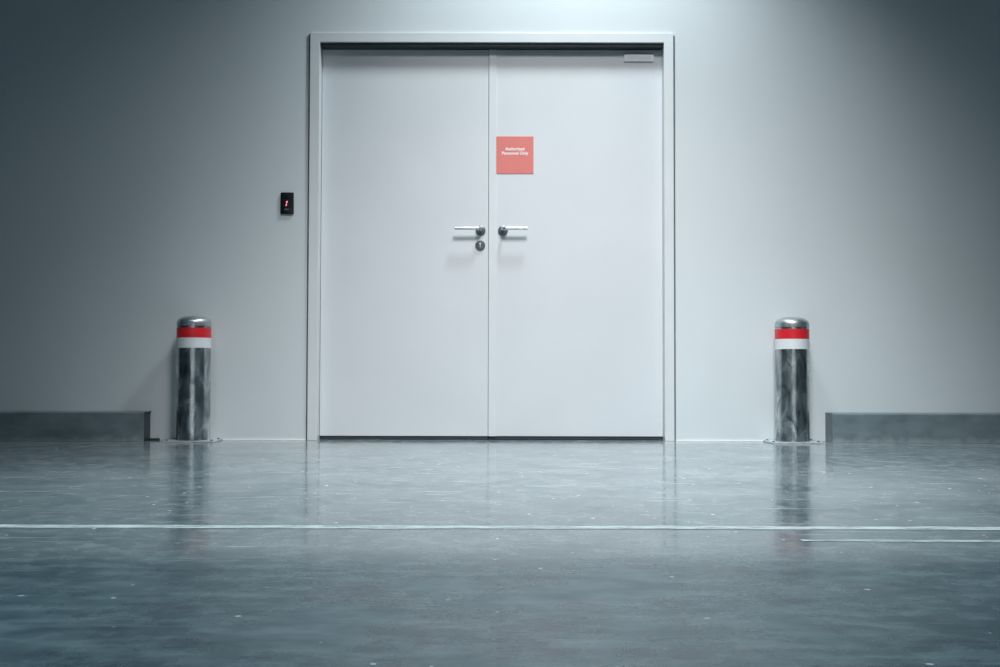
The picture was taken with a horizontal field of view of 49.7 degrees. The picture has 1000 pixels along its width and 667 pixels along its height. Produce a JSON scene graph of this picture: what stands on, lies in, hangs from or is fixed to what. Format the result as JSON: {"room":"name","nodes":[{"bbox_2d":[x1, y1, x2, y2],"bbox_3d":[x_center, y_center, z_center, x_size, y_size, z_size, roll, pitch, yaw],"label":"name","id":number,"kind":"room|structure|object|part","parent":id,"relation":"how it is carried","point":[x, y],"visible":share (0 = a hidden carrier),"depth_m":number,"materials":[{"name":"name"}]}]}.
{"room":"parking garage","nodes":[
{"label":"parking garage","id":0,"kind":"room"},
{"bbox_2d":[0,0,999,440],"bbox_3d":[0.003,-1.359,6.086,13.000,3.900,0.220,0,-2,0],"label":"wall","id":1,"kind":"structure","parent":0,"point":[837,162],"depth_m":5.96,"materials":[{"name":"white paint"}]},
{"bbox_2d":[0,411,159,440],"bbox_3d":[-4.171,0.496,5.852,4.620,0.158,0.130,0,-2,0],"label":"curb","id":2,"kind":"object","parent":1,"relation":"attached to","point":[14,425],"depth_m":5.79,"materials":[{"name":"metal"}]},
{"bbox_2d":[223,439,305,439],"bbox_3d":[-1.332,0.581,5.912,0.538,0.004,0.006,0,-2,0],"label":"bead","id":3,"kind":"object","parent":1,"relation":"attached to","point":[223,439],"visible":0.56,"depth_m":5.91,"materials":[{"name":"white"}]},
{"bbox_2d":[280,192,293,213],"bbox_3d":[-1.172,-0.717,5.948,0.073,0.121,0.014,0,-2,0],"label":"card reader","id":4,"kind":"object","parent":1,"relation":"attached to","point":[287,198],"visible":1,"depth_m":5.94,"materials":[{"name":"black plastic"}]},
{"bbox_2d":[320,50,488,438],"bbox_3d":[-0.530,-0.502,5.998,0.931,2.174,0.112,0,-2,0],"label":"door","id":5,"kind":"structure","parent":1,"relation":"in","point":[405,182],"depth_m":6.01,"materials":[{"name":"white metal"}]},
{"bbox_3d":[-0.175,-0.578,5.973,0.151,0.022,0.058,0,-2,0],"label":"lever","id":6,"kind":"part","parent":5,"relation":"part of","materials":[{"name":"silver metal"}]},
{"bbox_3d":[-0.108,-0.573,6.005,0.055,0.055,0.013,0,-2,0],"label":"handle","id":7,"kind":"part","parent":5,"relation":"part of","materials":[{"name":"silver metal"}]},
{"bbox_2d":[306,32,675,440],"bbox_3d":[-0.047,-0.536,6.008,2.024,2.250,0.144,0,-2,0],"label":"door frame","id":8,"kind":"structure","parent":1,"relation":"attached to","point":[318,41],"depth_m":5.96,"materials":[{"name":"white metal"}]},
{"bbox_2d":[488,50,662,439],"bbox_3d":[0.420,-0.500,5.998,0.967,2.174,0.112,0,-2,0],"label":"door","id":9,"kind":"structure","parent":1,"relation":"in","point":[575,318],"depth_m":6.01,"materials":[{"name":"white metal"}]},
{"bbox_3d":[0.017,-0.573,6.005,0.055,0.055,0.013,0,-2,0],"label":"handle","id":10,"kind":"part","parent":9,"relation":"part of","materials":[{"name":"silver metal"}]},
{"bbox_3d":[0.081,-0.577,5.973,0.146,0.022,0.058,0,-2,0],"label":"lever","id":11,"kind":"part","parent":9,"relation":"part of","materials":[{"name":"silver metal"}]},
{"bbox_2d":[496,136,533,173],"bbox_3d":[0.083,-0.995,6.022,0.208,0.209,0.004,0,-2,0],"label":"notice sign","id":12,"kind":"object","parent":9,"relation":"attached to","point":[514,154],"visible":1,"depth_m":6.02,"materials":[{"name":"red plastic"}]},
{"bbox_2d":[624,54,653,61],"bbox_3d":[0.775,-1.539,6.034,0.164,0.037,0.015,0,-2,0],"label":"label plate","id":13,"kind":"object","parent":9,"relation":"attached to","point":[627,57],"visible":1,"depth_m":6.03,"materials":[{"name":"silver metal"}]},
{"bbox_2d":[676,440,762,440],"bbox_3d":[1.211,0.587,5.912,0.495,0.004,0.006,0,-2,0],"label":"bead","id":14,"kind":"object","parent":1,"relation":"attached to","point":[676,440],"visible":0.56,"depth_m":5.91,"materials":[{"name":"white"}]},
{"bbox_2d":[825,412,999,442],"bbox_3d":[4.130,0.514,5.852,4.697,0.157,0.130,0,-2,0],"label":"curb","id":15,"kind":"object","parent":1,"relation":"attached to","point":[840,427],"depth_m":5.79,"materials":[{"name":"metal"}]},
{"bbox_3d":[1.783,0.509,5.852,0.003,0.157,0.130,0,-2,0],"label":"plate","id":16,"kind":"part","parent":15,"relation":"part of","materials":[{"name":"metal"}]},
{"bbox_2d":[0,438,999,666],"bbox_3d":[-0.001,0.410,-1.574,13.000,0.121,15.420,0,-2,0],"label":"floor","id":17,"kind":"structure","parent":0,"point":[109,596],"depth_m":2.32,"materials":[{"name":"concrete"}]},
{"bbox_2d":[162,316,222,442],"bbox_3d":[-1.649,0.242,5.813,0.274,0.675,0.188,0,-2,0],"label":"bollard","id":18,"kind":"object","parent":17,"relation":"on","point":[193,337],"visible":1,"depth_m":5.74,"materials":[{"name":"metal"}]},
{"bbox_3d":[-1.650,0.575,5.803,0.274,0.008,0.188,0,-2,0],"label":"plate","id":19,"kind":"part","parent":18,"relation":"part of","materials":[{"name":"metal"}]},
{"bbox_3d":[-1.650,0.266,5.812,0.179,0.610,0.179,0,-2,0],"label":"post","id":20,"kind":"part","parent":18,"relation":"part of","materials":[{"name":"metal"}]},
{"bbox_2d":[763,317,822,443],"bbox_3d":[1.573,0.249,5.813,0.274,0.675,0.188,0,-2,0],"label":"bollard","id":21,"kind":"object","parent":17,"relation":"on","point":[792,379],"visible":1,"depth_m":5.74,"materials":[{"name":"metal"}]},
{"bbox_3d":[1.573,0.273,5.812,0.179,0.610,0.179,-2,-2,43],"label":"post","id":22,"kind":"part","parent":21,"relation":"part of","materials":[{"name":"metal"}]},
{"bbox_3d":[1.572,0.582,5.803,0.274,0.008,0.188,0,-2,0],"label":"plate","id":23,"kind":"part","parent":21,"relation":"part of","materials":[{"name":"metal"}]}
]}

